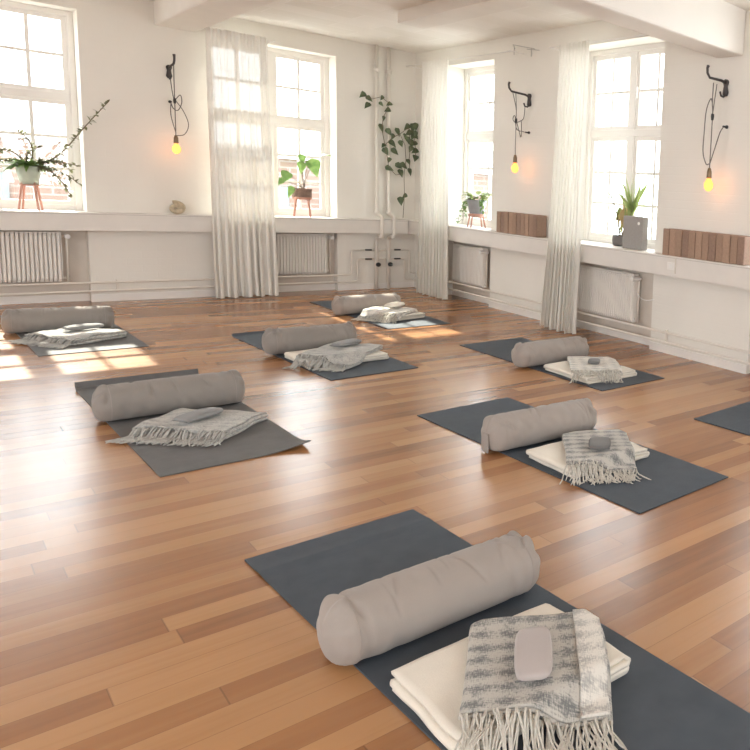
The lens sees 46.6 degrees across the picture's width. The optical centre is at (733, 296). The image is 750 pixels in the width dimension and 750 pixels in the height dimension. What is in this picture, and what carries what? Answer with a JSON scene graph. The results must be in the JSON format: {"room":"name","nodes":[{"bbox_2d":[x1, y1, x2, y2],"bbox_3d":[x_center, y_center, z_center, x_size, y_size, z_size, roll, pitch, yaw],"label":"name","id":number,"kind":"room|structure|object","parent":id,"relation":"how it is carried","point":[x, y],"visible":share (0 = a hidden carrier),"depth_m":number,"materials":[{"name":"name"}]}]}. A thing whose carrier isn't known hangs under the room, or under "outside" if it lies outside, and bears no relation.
{"room":"exercise studio","nodes":[
{"label":"exercise studio","id":0,"kind":"room"},
{"bbox_2d":[0,0,415,301],"bbox_3d":[-6.925,-1.359,6.152,0.340,2.926,8.400,10,10,40],"label":"wall","id":1,"kind":"structure","parent":0,"point":[129,164],"depth_m":7.33,"materials":[{"name":"paint"}]},
{"bbox_2d":[0,231,70,282],"bbox_3d":[-6.655,-0.344,6.459,0.125,0.473,1.120,11,10,43],"label":"radiator","id":2,"kind":"object","parent":1,"relation":"attached to","point":[25,256],"visible":1,"depth_m":6.66,"materials":[{"name":"white metal"}]},
{"bbox_2d":[0,231,60,232],"bbox_3d":[-6.664,-0.574,6.409,0.064,0.008,1.051,10,10,40],"label":"grille","id":3,"kind":"object","parent":2,"relation":"attached to","point":[0,231],"depth_m":6.64,"materials":[{"name":"white metal"}]},
{"bbox_2d":[0,0,82,209],"bbox_3d":[-6.711,-1.722,6.483,0.100,1.852,1.260,10,10,40],"label":"window","id":4,"kind":"structure","parent":1,"relation":"in","point":[67,96],"depth_m":6.79,"materials":[{"name":"white paint"}]},
{"bbox_2d":[166,54,188,153],"bbox_3d":[-5.563,-1.899,7.194,0.231,0.960,0.148,5,8,12],"label":"lamp","id":5,"kind":"object","parent":1,"relation":"attached to","point":[176,148],"visible":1,"depth_m":7.18,"materials":[{"name":"grey metal"}]},
{"bbox_2d":[0,249,364,286],"bbox_3d":[-7.037,-0.201,5.923,0.020,0.319,7.780,10,10,40],"label":"pipe","id":6,"kind":"object","parent":1,"relation":"attached to","point":[352,250],"visible":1,"depth_m":7.30,"materials":[{"name":"beige"}]},
{"bbox_2d":[0,258,364,295],"bbox_3d":[-7.052,-0.103,5.944,0.042,0.296,7.780,10,10,40],"label":"pipe","id":7,"kind":"object","parent":1,"relation":"attached to","point":[117,289],"visible":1,"depth_m":7.23,"materials":[{"name":"beige"}]},
{"bbox_2d":[0,208,407,233],"bbox_3d":[-6.934,-0.667,6.111,0.421,0.171,8.249,10,10,40],"label":"window sill","id":8,"kind":"structure","parent":1,"relation":"attached to","point":[10,219],"depth_m":7.17,"materials":[{"name":"paint"}]},
{"bbox_2d":[0,99,109,210],"bbox_3d":[-6.322,-1.327,6.699,0.488,1.063,0.833,10,10,40],"label":"potted plant","id":9,"kind":"object","parent":8,"relation":"on","point":[28,172],"visible":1,"depth_m":6.61,"materials":[{"name":"green plant"}]},
{"bbox_2d":[15,165,40,184],"bbox_3d":[-6.427,-1.107,6.613,0.170,0.165,0.172,10,10,40],"label":"pot","id":10,"kind":"object","parent":9,"relation":"on","point":[32,176],"depth_m":6.57,"materials":[{"name":"ceramic"}]},
{"bbox_2d":[169,200,185,213],"bbox_3d":[-5.651,-0.905,7.367,0.081,0.140,0.136,10,10,40],"label":"shell","id":11,"kind":"object","parent":8,"relation":"on","point":[178,207],"visible":1,"depth_m":7.35,"materials":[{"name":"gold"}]},
{"bbox_2d":[278,154,330,216],"bbox_3d":[-4.921,-1.281,8.318,0.220,0.735,0.555,10,10,40],"label":"monstera","id":12,"kind":"object","parent":8,"relation":"on","point":[301,193],"visible":1,"depth_m":8.24,"materials":[{"name":"green plant"}]},
{"bbox_2d":[292,188,311,197],"bbox_3d":[-4.946,-1.188,8.310,0.202,0.097,0.204,10,10,40],"label":"pot","id":13,"kind":"object","parent":12,"relation":"on","point":[296,192],"depth_m":8.23,"materials":[{"name":"ceramic"}]},
{"bbox_2d":[0,282,413,304],"bbox_3d":[-6.920,0.071,6.253,0.112,0.070,8.400,10,10,40],"label":"baseboard","id":14,"kind":"structure","parent":1,"relation":"attached to","point":[198,293],"depth_m":7.38,"materials":[{"name":"white paint"}]},
{"bbox_2d":[268,47,329,216],"bbox_3d":[-5.237,-1.848,8.178,0.100,1.852,1.220,10,10,40],"label":"window","id":15,"kind":"structure","parent":1,"relation":"in","point":[297,123],"depth_m":8.40,"materials":[{"name":"white paint"}]},
{"bbox_2d":[276,233,334,274],"bbox_3d":[-5.131,-0.474,8.211,0.125,0.473,1.092,11,10,43],"label":"radiator","id":16,"kind":"object","parent":1,"relation":"attached to","point":[297,254],"visible":0.58,"depth_m":8.35,"materials":[{"name":"white metal"}]},
{"bbox_2d":[279,233,326,234],"bbox_3d":[-5.139,-0.703,8.161,0.064,0.008,1.023,10,10,40],"label":"grille","id":17,"kind":"object","parent":16,"relation":"attached to","point":[279,233],"depth_m":8.30,"materials":[{"name":"white metal"}]},
{"bbox_2d":[374,45,383,288],"bbox_3d":[-4.287,-1.529,8.765,0.176,2.924,0.062,9,9,35],"label":"riser pipe","id":18,"kind":"object","parent":1,"relation":"attached to","point":[376,69],"visible":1,"depth_m":8.79,"materials":[{"name":"beige"}]},
{"bbox_2d":[386,47,395,288],"bbox_3d":[-4.192,-1.537,8.874,0.176,2.924,0.062,9,9,35],"label":"riser pipe","id":19,"kind":"object","parent":1,"relation":"attached to","point":[388,71],"visible":1,"depth_m":8.90,"materials":[{"name":"beige"}]},
{"bbox_2d":[365,249,400,250],"bbox_3d":[-4.343,-0.575,8.975,0.048,0.027,0.426,10,10,40],"label":"valve manifold","id":20,"kind":"object","parent":19,"relation":"attached to","point":[365,249],"visible":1,"depth_m":8.97,"materials":[{"name":"beige"}]},
{"bbox_2d":[365,258,400,259],"bbox_3d":[-4.350,-0.464,8.989,0.048,0.027,0.426,10,10,40],"label":"valve manifold","id":21,"kind":"object","parent":19,"relation":"attached to","point":[365,258],"visible":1,"depth_m":8.98,"materials":[{"name":"beige"}]},
{"bbox_2d":[359,91,418,214],"bbox_3d":[-4.191,-1.701,8.844,0.061,1.476,0.720,10,10,40],"label":"climbing vine","id":22,"kind":"object","parent":19,"relation":"hanging from","point":[414,134],"visible":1,"depth_m":8.93,"materials":[{"name":"green"}]},
{"bbox_3d":[-5.137,-2.706,7.550,0.192,0.032,0.700,10,10,40],"label":"curtain rod","id":23,"kind":"object","parent":1,"relation":"attached to","visible":0},
{"bbox_2d":[205,27,278,298],"bbox_3d":[-5.153,-1.349,7.627,0.078,2.743,0.607,10,10,40],"label":"curtain","id":24,"kind":"object","parent":23,"relation":"hanging from","point":[240,148],"visible":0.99,"depth_m":7.60,"materials":[{"name":"fabric"}]},
{"bbox_2d":[149,0,599,53],"bbox_3d":[-2.262,-2.118,2.106,12.700,0.200,9.300,10,10,40],"label":"ceiling","id":25,"kind":"structure","parent":0,"point":[372,22],"depth_m":7.29,"materials":[{"name":"paint"}]},
{"bbox_2d":[153,0,277,31],"bbox_3d":[-1.110,-2.003,3.397,11.799,0.233,0.334,10,10,40],"label":"ceiling beam","id":26,"kind":"structure","parent":25,"relation":"attached to","point":[188,15],"depth_m":6.50,"materials":[{"name":"paint"}]},
{"bbox_2d":[398,0,543,28],"bbox_3d":[-1.861,-2.428,5.876,3.240,0.121,0.260,10,10,40],"label":"ceiling beam","id":27,"kind":"structure","parent":25,"relation":"attached to","point":[437,12],"depth_m":6.31,"materials":[{"name":"paint"}]},
{"bbox_2d":[541,0,745,57],"bbox_3d":[-2.448,-1.828,2.310,0.279,0.470,8.321,9,9,35],"label":"ceiling beam","id":28,"kind":"structure","parent":25,"relation":"attached to","point":[714,28],"depth_m":5.02,"materials":[{"name":"paint"}]},
{"bbox_2d":[0,287,749,749],"bbox_3d":[-2.457,0.936,2.501,12.700,0.120,9.300,10,10,40],"label":"floor","id":29,"kind":"structure","parent":0,"point":[134,615],"depth_m":2.89,"materials":[{"name":"brown wood"}]},
{"bbox_2d":[0,316,148,356],"bbox_3d":[-5.267,0.272,5.760,1.832,0.005,0.605,10,9,38],"label":"yoga mat","id":30,"kind":"object","parent":29,"relation":"on","point":[130,341],"visible":0.27,"depth_m":5.32,"materials":[{"name":"rubber"}]},
{"bbox_2d":[1,305,114,332],"bbox_3d":[-5.321,0.175,5.728,0.661,0.186,0.216,-3,10,-43],"label":"bolster","id":31,"kind":"object","parent":30,"relation":"on","point":[21,320],"visible":0.87,"depth_m":5.63,"materials":[{"name":"fabric"}]},
{"bbox_2d":[3,328,126,348],"bbox_3d":[-4.970,0.295,5.439,0.538,0.065,0.545,5,8,13],"label":"fringed throw","id":32,"kind":"object","parent":30,"relation":"on","point":[60,338],"visible":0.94,"depth_m":5.35,"materials":[{"name":"fabric"}]},
{"bbox_2d":[62,323,103,329],"bbox_3d":[-4.991,0.231,5.570,0.110,0.037,0.230,7,8,25],"label":"pillow","id":33,"kind":"object","parent":32,"relation":"on","point":[85,325],"visible":1,"depth_m":5.54,"materials":[{"name":"fabric"}]},
{"bbox_2d":[75,369,310,476],"bbox_3d":[-3.001,0.630,3.951,1.812,0.045,0.605,10,9,39],"label":"yoga mat","id":34,"kind":"object","parent":29,"relation":"on","point":[263,438],"visible":0.41,"depth_m":3.57,"materials":[{"name":"rubber"}]},
{"bbox_2d":[91,369,244,420],"bbox_3d":[-3.098,0.536,4.003,0.214,0.194,0.675,10,10,40],"label":"bolster","id":35,"kind":"object","parent":34,"relation":"on","point":[111,402],"visible":0.98,"depth_m":3.91,"materials":[{"name":"fabric"}]},
{"bbox_2d":[105,408,267,446],"bbox_3d":[-2.766,0.662,3.721,0.526,0.055,0.488,3,7,-2],"label":"fringed throw","id":36,"kind":"object","parent":34,"relation":"on","point":[212,430],"visible":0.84,"depth_m":3.62,"materials":[{"name":"fabric"}]},
{"bbox_2d":[172,407,222,422],"bbox_3d":[-2.770,0.612,3.759,0.100,0.037,0.220,5,8,12],"label":"pillow","id":37,"kind":"object","parent":36,"relation":"on","point":[202,413],"visible":1,"depth_m":3.73,"materials":[{"name":"fabric"}]},
{"bbox_2d":[232,331,417,380],"bbox_3d":[-3.203,0.413,5.611,1.823,0.023,0.605,9,9,37],"label":"yoga mat","id":38,"kind":"object","parent":29,"relation":"on","point":[254,339],"visible":0.32,"depth_m":5.25,"materials":[{"name":"rubber"}]},
{"bbox_2d":[262,321,356,353],"bbox_3d":[-3.251,0.316,5.580,0.218,0.204,0.650,10,9,39],"label":"bolster","id":39,"kind":"object","parent":38,"relation":"on","point":[278,340],"visible":0.84,"depth_m":5.46,"materials":[{"name":"fabric"}]},
{"bbox_2d":[284,348,388,368],"bbox_3d":[-2.950,0.436,5.397,0.453,0.050,0.587,10,10,40],"label":"folded blanket","id":40,"kind":"object","parent":38,"relation":"on","point":[378,355],"visible":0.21,"depth_m":5.36,"materials":[{"name":"beige fabric"}]},
{"bbox_2d":[282,341,382,371],"bbox_3d":[-2.893,0.432,5.282,0.415,0.094,0.590,4,7,3],"label":"fringed throw","id":41,"kind":"object","parent":40,"relation":"on","point":[335,359],"visible":0.93,"depth_m":5.17,"materials":[{"name":"fabric"}]},
{"bbox_2d":[330,338,361,346],"bbox_3d":[-2.908,0.347,5.452,0.110,0.035,0.230,5,8,12],"label":"pillow","id":42,"kind":"object","parent":41,"relation":"on","point":[347,342],"visible":1,"depth_m":5.41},
{"bbox_2d":[311,300,450,328],"bbox_3d":[-3.647,0.161,7.414,1.832,0.005,0.605,10,10,39],"label":"yoga mat","id":43,"kind":"object","parent":29,"relation":"on","point":[425,321],"visible":0.35,"depth_m":7.00,"materials":[{"name":"rubber"}]},
{"bbox_2d":[331,293,400,314],"bbox_3d":[-3.706,0.070,7.339,0.213,0.186,0.655,10,10,40],"label":"bolster","id":44,"kind":"object","parent":43,"relation":"on","point":[354,304],"visible":0.77,"depth_m":7.20,"materials":[{"name":"fabric"}]},
{"bbox_2d":[373,312,424,321],"bbox_3d":[-3.373,0.178,7.185,0.429,0.050,0.422,7,8,27],"label":"folded blanket","id":45,"kind":"object","parent":43,"relation":"on","point":[413,315],"visible":0.35,"depth_m":7.14,"materials":[{"name":"beige fabric"}]},
{"bbox_2d":[351,306,417,323],"bbox_3d":[-3.393,0.172,7.069,0.458,0.088,0.469,4,7,5],"label":"fringed throw","id":46,"kind":"object","parent":45,"relation":"on","point":[367,314],"visible":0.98,"depth_m":6.98,"materials":[{"name":"fabric"}]},
{"bbox_2d":[384,302,404,307],"bbox_3d":[-3.386,0.084,7.242,0.130,0.043,0.240,4,7,1],"label":"pillow","id":47,"kind":"object","parent":46,"relation":"on","point":[392,304],"visible":1,"depth_m":7.18,"materials":[{"name":"beige fabric"}]},
{"bbox_2d":[245,509,749,749],"bbox_3d":[-0.799,1.015,2.198,1.832,0.009,0.605,9,9,38],"label":"yoga mat","id":48,"kind":"object","parent":29,"relation":"on","point":[656,705],"visible":0.55,"depth_m":2.16,"materials":[{"name":"rubber"}]},
{"bbox_2d":[316,530,539,665],"bbox_3d":[-0.914,0.907,2.240,0.214,0.186,0.668,10,10,40],"label":"bolster","id":49,"kind":"object","parent":48,"relation":"on","point":[375,617],"visible":1,"depth_m":2.13,"materials":[{"name":"fabric"}]},
{"bbox_2d":[390,603,630,749],"bbox_3d":[-0.599,1.024,1.975,0.398,0.060,0.518,10,10,40],"label":"folded blanket","id":50,"kind":"object","parent":48,"relation":"on","point":[431,685],"visible":0.28,"depth_m":1.88,"materials":[{"name":"beige fabric"}]},
{"bbox_2d":[454,609,626,749],"bbox_3d":[-0.508,1.019,1.908,0.415,0.097,0.535,2,8,-16],"label":"fringed throw","id":51,"kind":"object","parent":50,"relation":"on","point":[577,697],"visible":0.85,"depth_m":1.85,"materials":[{"name":"fabric"}]},
{"bbox_2d":[514,626,552,682],"bbox_3d":[-0.536,0.953,1.940,0.098,0.036,0.215,1,8,-16],"label":"pillow","id":52,"kind":"object","parent":51,"relation":"on","point":[533,655],"visible":1,"depth_m":1.91,"materials":[{"name":"fabric"}]},
{"bbox_2d":[460,338,663,390],"bbox_3d":[-1.418,0.513,5.789,1.832,0.005,0.605,10,9,39],"label":"yoga mat","id":53,"kind":"object","parent":29,"relation":"on","point":[501,349],"visible":0.35,"depth_m":5.62,"materials":[{"name":"rubber"}]},
{"bbox_2d":[511,336,588,366],"bbox_3d":[-1.431,0.428,5.698,0.210,0.184,0.650,10,10,40],"label":"bolster","id":54,"kind":"object","parent":53,"relation":"on","point":[527,354],"visible":0.83,"depth_m":5.58,"materials":[{"name":"fabric"}]},
{"bbox_2d":[543,361,636,383],"bbox_3d":[-1.075,0.549,5.447,0.537,0.050,0.476,10,10,40],"label":"folded blanket","id":55,"kind":"object","parent":53,"relation":"on","point":[562,368],"visible":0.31,"depth_m":5.35,"materials":[{"name":"beige fabric"}]},
{"bbox_2d":[567,356,622,382],"bbox_3d":[-1.034,0.542,5.386,0.389,0.084,0.560,2,8,-14],"label":"fringed throw","id":56,"kind":"object","parent":55,"relation":"on","point":[578,364],"visible":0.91,"depth_m":5.29,"materials":[{"name":"fabric"}]},
{"bbox_2d":[588,358,599,363],"bbox_3d":[-1.045,0.484,5.428,0.090,0.027,0.130,3,7,-7],"label":"pillow","id":57,"kind":"object","parent":56,"relation":"on","point":[591,360],"visible":1,"depth_m":5.39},
{"bbox_2d":[417,397,727,513],"bbox_3d":[-0.931,0.790,3.887,1.832,0.005,0.605,9,9,37],"label":"yoga mat","id":58,"kind":"object","parent":29,"relation":"on","point":[672,478],"visible":0.48,"depth_m":3.57,"materials":[{"name":"rubber"}]},
{"bbox_2d":[481,398,596,452],"bbox_3d":[-1.040,0.681,3.918,0.212,0.188,0.658,10,10,42],"label":"bolster","id":59,"kind":"object","parent":58,"relation":"on","point":[523,427],"visible":0.93,"depth_m":3.80,"materials":[{"name":"fabric"}]},
{"bbox_2d":[526,441,649,478],"bbox_3d":[-0.741,0.796,3.702,0.392,0.050,0.504,10,10,40],"label":"folded blanket","id":60,"kind":"object","parent":58,"relation":"on","point":[552,455],"visible":0.3,"depth_m":3.59,"materials":[{"name":"beige fabric"}]},
{"bbox_2d":[559,429,650,485],"bbox_3d":[-0.665,0.794,3.631,0.425,0.081,0.592,2,8,-16],"label":"fringed throw","id":61,"kind":"object","parent":58,"relation":"on","point":[619,460],"visible":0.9,"depth_m":3.54,"materials":[{"name":"fabric"}]},
{"bbox_2d":[588,437,610,448],"bbox_3d":[-0.673,0.736,3.643,0.110,0.029,0.150,2,7,-9],"label":"pillow","id":62,"kind":"object","parent":61,"relation":"on","point":[594,442],"visible":1,"depth_m":3.61,"materials":[{"name":"fabric"}]},
{"bbox_2d":[694,401,749,435],"bbox_3d":[0.665,0.853,4.180,1.832,0.005,0.605,9,9,36],"label":"yoga mat","id":63,"kind":"object","parent":29,"relation":"on","point":[736,418],"visible":1,"depth_m":4.51,"materials":[{"name":"rubber"}]},
{"bbox_2d":[416,58,448,299],"bbox_3d":[-3.528,-1.349,8.484,0.720,2.728,0.073,10,10,40],"label":"curtain","id":64,"kind":"object","parent":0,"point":[432,257],"visible":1,"depth_m":8.45,"materials":[{"name":"fabric"}]},
{"bbox_2d":[414,11,749,373],"bbox_3d":[0.380,-0.828,5.638,12.140,2.926,0.340,10,10,40],"label":"wall","id":65,"kind":"structure","parent":0,"point":[705,311],"depth_m":6.45,"materials":[{"name":"paint"}]},
{"bbox_2d":[406,50,523,68],"bbox_3d":[-3.048,-2.639,8.130,2.310,0.028,0.193,10,10,40],"label":"curtain rod","id":66,"kind":"object","parent":65,"relation":"attached to","point":[508,50],"visible":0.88,"depth_m":7.75,"materials":[{"name":"white metal"}]},
{"bbox_2d":[453,244,488,287],"bbox_3d":[-3.081,-0.363,8.499,0.125,0.448,0.739,-4,10,-45],"label":"radiator","id":67,"kind":"object","parent":65,"relation":"attached to","point":[470,263],"visible":1,"depth_m":8.44,"materials":[{"name":"white metal"}]},
{"bbox_2d":[454,244,486,248],"bbox_3d":[-3.087,-0.586,8.494,0.668,0.008,0.064,10,10,40],"label":"grille","id":68,"kind":"object","parent":67,"relation":"attached to","point":[460,246],"depth_m":8.52,"materials":[{"name":"white metal"}]},
{"bbox_2d":[463,65,493,227],"bbox_3d":[-2.861,-1.742,8.522,1.020,1.852,0.100,10,10,40],"label":"window","id":69,"kind":"structure","parent":65,"relation":"in","point":[471,136],"depth_m":8.69,"materials":[{"name":"white paint"}]},
{"bbox_2d":[508,82,531,172],"bbox_3d":[-2.201,-1.716,7.428,0.084,0.900,0.278,10,10,40],"label":"lamp","id":70,"kind":"object","parent":65,"relation":"attached to","point":[514,167],"visible":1,"depth_m":7.42,"materials":[{"name":"grey metal"}]},
{"bbox_2d":[513,44,538,56],"bbox_3d":[-2.175,-2.513,7.416,0.442,0.104,0.144,10,10,40],"label":"bracket","id":71,"kind":"object","parent":65,"relation":"attached to","point":[531,49],"visible":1,"depth_m":7.39,"materials":[{"name":"grey"}]},
{"bbox_2d":[540,40,588,333],"bbox_3d":[-1.610,-0.995,6.847,0.612,2.688,0.082,10,10,40],"label":"curtain","id":72,"kind":"object","parent":65,"relation":"attached to","point":[559,304],"visible":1,"depth_m":6.80,"materials":[{"name":"fabric"}]},
{"bbox_2d":[398,249,749,353],"bbox_3d":[0.250,0.329,5.432,11.765,0.324,0.200,10,10,40],"label":"pipe","id":73,"kind":"object","parent":65,"relation":"attached to","point":[588,314],"visible":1,"depth_m":6.66,"materials":[{"name":"beige"}]},
{"bbox_2d":[401,258,749,364],"bbox_3d":[0.251,0.428,5.453,11.765,0.302,0.222,10,10,40],"label":"pipe","id":74,"kind":"object","parent":65,"relation":"attached to","point":[593,324],"visible":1,"depth_m":6.60,"materials":[{"name":"beige"}]},
{"bbox_2d":[404,219,749,288],"bbox_3d":[0.393,-0.126,5.532,11.799,0.171,0.421,10,10,40],"label":"window sill","id":75,"kind":"structure","parent":65,"relation":"attached to","point":[593,252],"depth_m":6.50,"materials":[{"name":"paint"}]},
{"bbox_2d":[455,191,491,227],"bbox_3d":[-3.049,-1.015,8.412,0.543,0.421,0.401,4,7,4],"label":"pothos","id":76,"kind":"object","parent":75,"relation":"on","point":[476,208],"visible":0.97,"depth_m":8.34,"materials":[{"name":"green plant"}]},
{"bbox_2d":[467,199,486,213],"bbox_3d":[-2.974,-1.037,8.394,0.216,0.155,0.216,10,10,40],"label":"pot","id":77,"kind":"object","parent":76,"relation":"on","point":[473,205],"depth_m":8.32,"materials":[{"name":"ceramic"}]},
{"bbox_2d":[496,211,504,231],"bbox_3d":[-2.480,-0.801,7.802,0.070,0.222,0.120,10,10,40],"label":"block","id":78,"kind":"object","parent":75,"relation":"on","point":[498,228],"visible":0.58,"depth_m":7.75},
{"bbox_2d":[501,212,503,232],"bbox_3d":[-2.420,-0.792,7.756,0.070,0.222,0.120,10,10,40],"label":"block","id":79,"kind":"object","parent":75,"relation":"on","point":[502,213],"visible":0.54,"depth_m":7.71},
{"bbox_2d":[504,212,515,232],"bbox_3d":[-2.368,-0.782,7.703,0.070,0.222,0.120,10,10,40],"label":"block","id":80,"kind":"object","parent":75,"relation":"on","point":[506,214],"visible":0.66,"depth_m":7.65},
{"bbox_2d":[509,212,512,233],"bbox_3d":[-2.305,-0.772,7.660,0.070,0.222,0.120,10,10,40],"label":"block","id":81,"kind":"object","parent":75,"relation":"on","point":[510,213],"visible":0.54,"depth_m":7.61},
{"bbox_2d":[512,213,525,234],"bbox_3d":[-2.252,-0.762,7.608,0.070,0.222,0.120,10,10,40],"label":"block","id":82,"kind":"object","parent":75,"relation":"on","point":[514,218],"visible":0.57,"depth_m":7.56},
{"bbox_2d":[516,213,524,234],"bbox_3d":[-2.192,-0.752,7.562,0.070,0.222,0.120,10,10,40],"label":"block","id":83,"kind":"object","parent":75,"relation":"on","point":[518,214],"visible":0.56,"depth_m":7.51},
{"bbox_2d":[520,214,524,235],"bbox_3d":[-2.138,-0.742,7.511,0.070,0.222,0.120,10,10,40],"label":"block","id":84,"kind":"object","parent":75,"relation":"on","point":[522,215],"visible":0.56,"depth_m":7.46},
{"bbox_2d":[524,214,535,235],"bbox_3d":[-2.082,-0.732,7.461,0.070,0.222,0.120,10,10,40],"label":"block","id":85,"kind":"object","parent":75,"relation":"on","point":[526,227],"visible":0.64,"depth_m":7.41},
{"bbox_2d":[529,215,532,236],"bbox_3d":[-2.023,-0.722,7.415,0.070,0.222,0.120,10,10,40],"label":"block","id":86,"kind":"object","parent":75,"relation":"on","point":[530,216],"visible":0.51,"depth_m":7.37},
{"bbox_2d":[533,215,546,236],"bbox_3d":[-1.970,-0.712,7.362,0.070,0.222,0.120,10,10,40],"label":"block","id":87,"kind":"object","parent":75,"relation":"on","point":[539,221],"visible":1,"depth_m":7.33,"materials":[{"name":"wood"}]},
{"bbox_2d":[612,235,622,245],"bbox_3d":[-1.065,-0.529,6.866,0.176,0.100,0.176,10,10,40],"label":"pot","id":88,"kind":"object","parent":75,"relation":"on","point":[617,240],"depth_m":6.79,"materials":[{"name":"grey"}]},
{"bbox_2d":[607,176,649,245],"bbox_3d":[-0.975,-0.814,6.789,0.399,0.696,0.458,0,8,-25],"label":"dracaena","id":89,"kind":"object","parent":75,"relation":"on","point":[629,207],"visible":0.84,"depth_m":6.75,"materials":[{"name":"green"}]},
{"bbox_2d":[622,215,648,249],"bbox_3d":[-0.890,-0.574,6.538,0.265,0.295,0.076,10,10,40],"label":"planter","id":90,"kind":"object","parent":75,"relation":"on","point":[635,228],"visible":1,"depth_m":6.49,"materials":[{"name":"ceramic"}]},
{"bbox_2d":[662,228,673,254],"bbox_3d":[-0.534,-0.462,6.135,0.070,0.222,0.120,10,10,40],"label":"block","id":91,"kind":"object","parent":75,"relation":"on","point":[666,231],"visible":0.59,"depth_m":6.09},
{"bbox_2d":[669,229,683,255],"bbox_3d":[-0.474,-0.452,6.089,0.070,0.222,0.120,10,10,40],"label":"block","id":92,"kind":"object","parent":75,"relation":"on","point":[672,231],"visible":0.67,"depth_m":6.04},
{"bbox_2d":[675,230,682,256],"bbox_3d":[-0.422,-0.442,6.036,0.070,0.222,0.120,10,10,40],"label":"block","id":93,"kind":"object","parent":75,"relation":"on","point":[679,233],"visible":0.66,"depth_m":5.99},
{"bbox_2d":[682,230,693,257],"bbox_3d":[-0.359,-0.433,5.993,0.070,0.222,0.120,10,10,40],"label":"block","id":94,"kind":"object","parent":75,"relation":"on","point":[685,242],"visible":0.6,"depth_m":5.95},
{"bbox_2d":[688,231,702,258],"bbox_3d":[-0.306,-0.422,5.941,0.070,0.222,0.120,10,10,40],"label":"block","id":95,"kind":"object","parent":75,"relation":"on","point":[692,234],"visible":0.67,"depth_m":5.89,"materials":[{"name":"wood"}]},
{"bbox_2d":[695,232,702,259],"bbox_3d":[-0.246,-0.413,5.895,0.070,0.222,0.120,10,10,40],"label":"block","id":96,"kind":"object","parent":75,"relation":"on","point":[698,247],"visible":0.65,"depth_m":5.85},
{"bbox_2d":[701,232,712,260],"bbox_3d":[-0.192,-0.403,5.844,0.070,0.222,0.120,10,10,40],"label":"block","id":97,"kind":"object","parent":75,"relation":"on","point":[705,239],"visible":0.58,"depth_m":5.80,"materials":[{"name":"wood"}]},
{"bbox_2d":[708,233,722,261],"bbox_3d":[-0.136,-0.393,5.794,0.070,0.222,0.120,10,10,40],"label":"block","id":98,"kind":"object","parent":75,"relation":"on","point":[712,236],"visible":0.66,"depth_m":5.75,"materials":[{"name":"wood"}]},
{"bbox_2d":[715,234,732,262],"bbox_3d":[-0.077,-0.383,5.748,0.070,0.222,0.120,10,10,40],"label":"block","id":99,"kind":"object","parent":75,"relation":"on","point":[719,242],"visible":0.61,"depth_m":5.70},
{"bbox_2d":[722,234,731,263],"bbox_3d":[-0.024,-0.373,5.695,0.070,0.222,0.120,10,10,40],"label":"block","id":100,"kind":"object","parent":75,"relation":"on","point":[726,238],"visible":0.64,"depth_m":5.65,"materials":[{"name":"wood"}]},
{"bbox_2d":[730,235,742,264],"bbox_3d":[0.038,-0.363,5.652,0.070,0.222,0.120,10,10,40],"label":"block","id":101,"kind":"object","parent":75,"relation":"on","point":[734,238],"visible":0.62,"depth_m":5.61,"materials":[{"name":"wood"}]},
{"bbox_2d":[737,236,749,265],"bbox_3d":[0.092,-0.353,5.600,0.070,0.222,0.120,10,10,40],"label":"block","id":102,"kind":"object","parent":75,"relation":"on","point":[743,252],"visible":1,"depth_m":5.56,"materials":[{"name":"wood"}]},
{"bbox_2d":[414,282,746,373],"bbox_3d":[0.335,0.615,5.616,11.800,0.070,0.112,10,10,40],"label":"baseboard","id":103,"kind":"structure","parent":65,"relation":"attached to","point":[733,366],"depth_m":6.68,"materials":[{"name":"white paint"}]},
{"bbox_2d":[549,35,644,50],"bbox_3d":[-1.096,-2.259,6.461,1.600,0.026,0.192,10,10,40],"label":"curtain rod","id":104,"kind":"object","parent":65,"relation":"attached to","point":[637,35],"visible":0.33,"depth_m":6.34,"materials":[{"name":"white metal"}]},
{"bbox_2d":[577,265,641,322],"bbox_3d":[-1.184,-0.033,6.873,0.878,0.448,0.125,11,10,44],"label":"radiator","id":105,"kind":"object","parent":65,"relation":"attached to","point":[612,293],"visible":0.98,"depth_m":6.82,"materials":[{"name":"white metal"}]},
{"bbox_2d":[580,265,638,274],"bbox_3d":[-1.190,-0.255,6.868,0.808,0.008,0.064,10,10,40],"label":"grille","id":106,"kind":"object","parent":105,"relation":"attached to","point":[583,267],"depth_m":6.86,"materials":[{"name":"white metal"}]},
{"bbox_2d":[584,42,664,248],"bbox_3d":[-0.949,-1.408,6.884,1.300,1.852,0.100,10,10,40],"label":"window","id":107,"kind":"structure","parent":65,"relation":"in","point":[634,132],"depth_m":6.91,"materials":[{"name":"white paint"}]},
{"bbox_2d":[667,258,675,273],"bbox_3d":[-0.520,-0.257,6.039,0.099,0.130,0.014,10,10,40],"label":"wall socket","id":108,"kind":"object","parent":65,"relation":"attached to","point":[670,265],"visible":1,"depth_m":6.03,"materials":[{"name":"white paint"}]},
{"bbox_2d":[702,65,728,190],"bbox_3d":[-0.158,-1.304,5.700,0.246,0.955,0.122,-1,9,-32],"label":"lamp","id":109,"kind":"object","parent":65,"relation":"attached to","point":[708,184],"visible":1,"depth_m":5.69,"materials":[{"name":"grey metal"}]},
{"bbox_2d":[723,0,749,10],"bbox_3d":[-0.241,-1.610,0.406,6.320,0.136,8.268,10,10,40],"label":"ceiling slab","id":110,"kind":"structure","parent":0,"point":[743,4],"depth_m":5.36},
{"label":"outside","id":111,"kind":"structure","parent":0,"visible":0},
{"bbox_3d":[-4.367,3.490,9.861,80.000,0.100,80.000,10,10,40],"label":"ground","id":112,"kind":"structure","parent":111,"visible":0},
{"bbox_2d":[0,124,491,218],"bbox_3d":[-17.840,-1.202,17.250,5.350,5.600,26.400,10,10,40],"label":"brick building","id":113,"kind":"structure","parent":112,"relation":"on","point":[49,188],"depth_m":16.14,"materials":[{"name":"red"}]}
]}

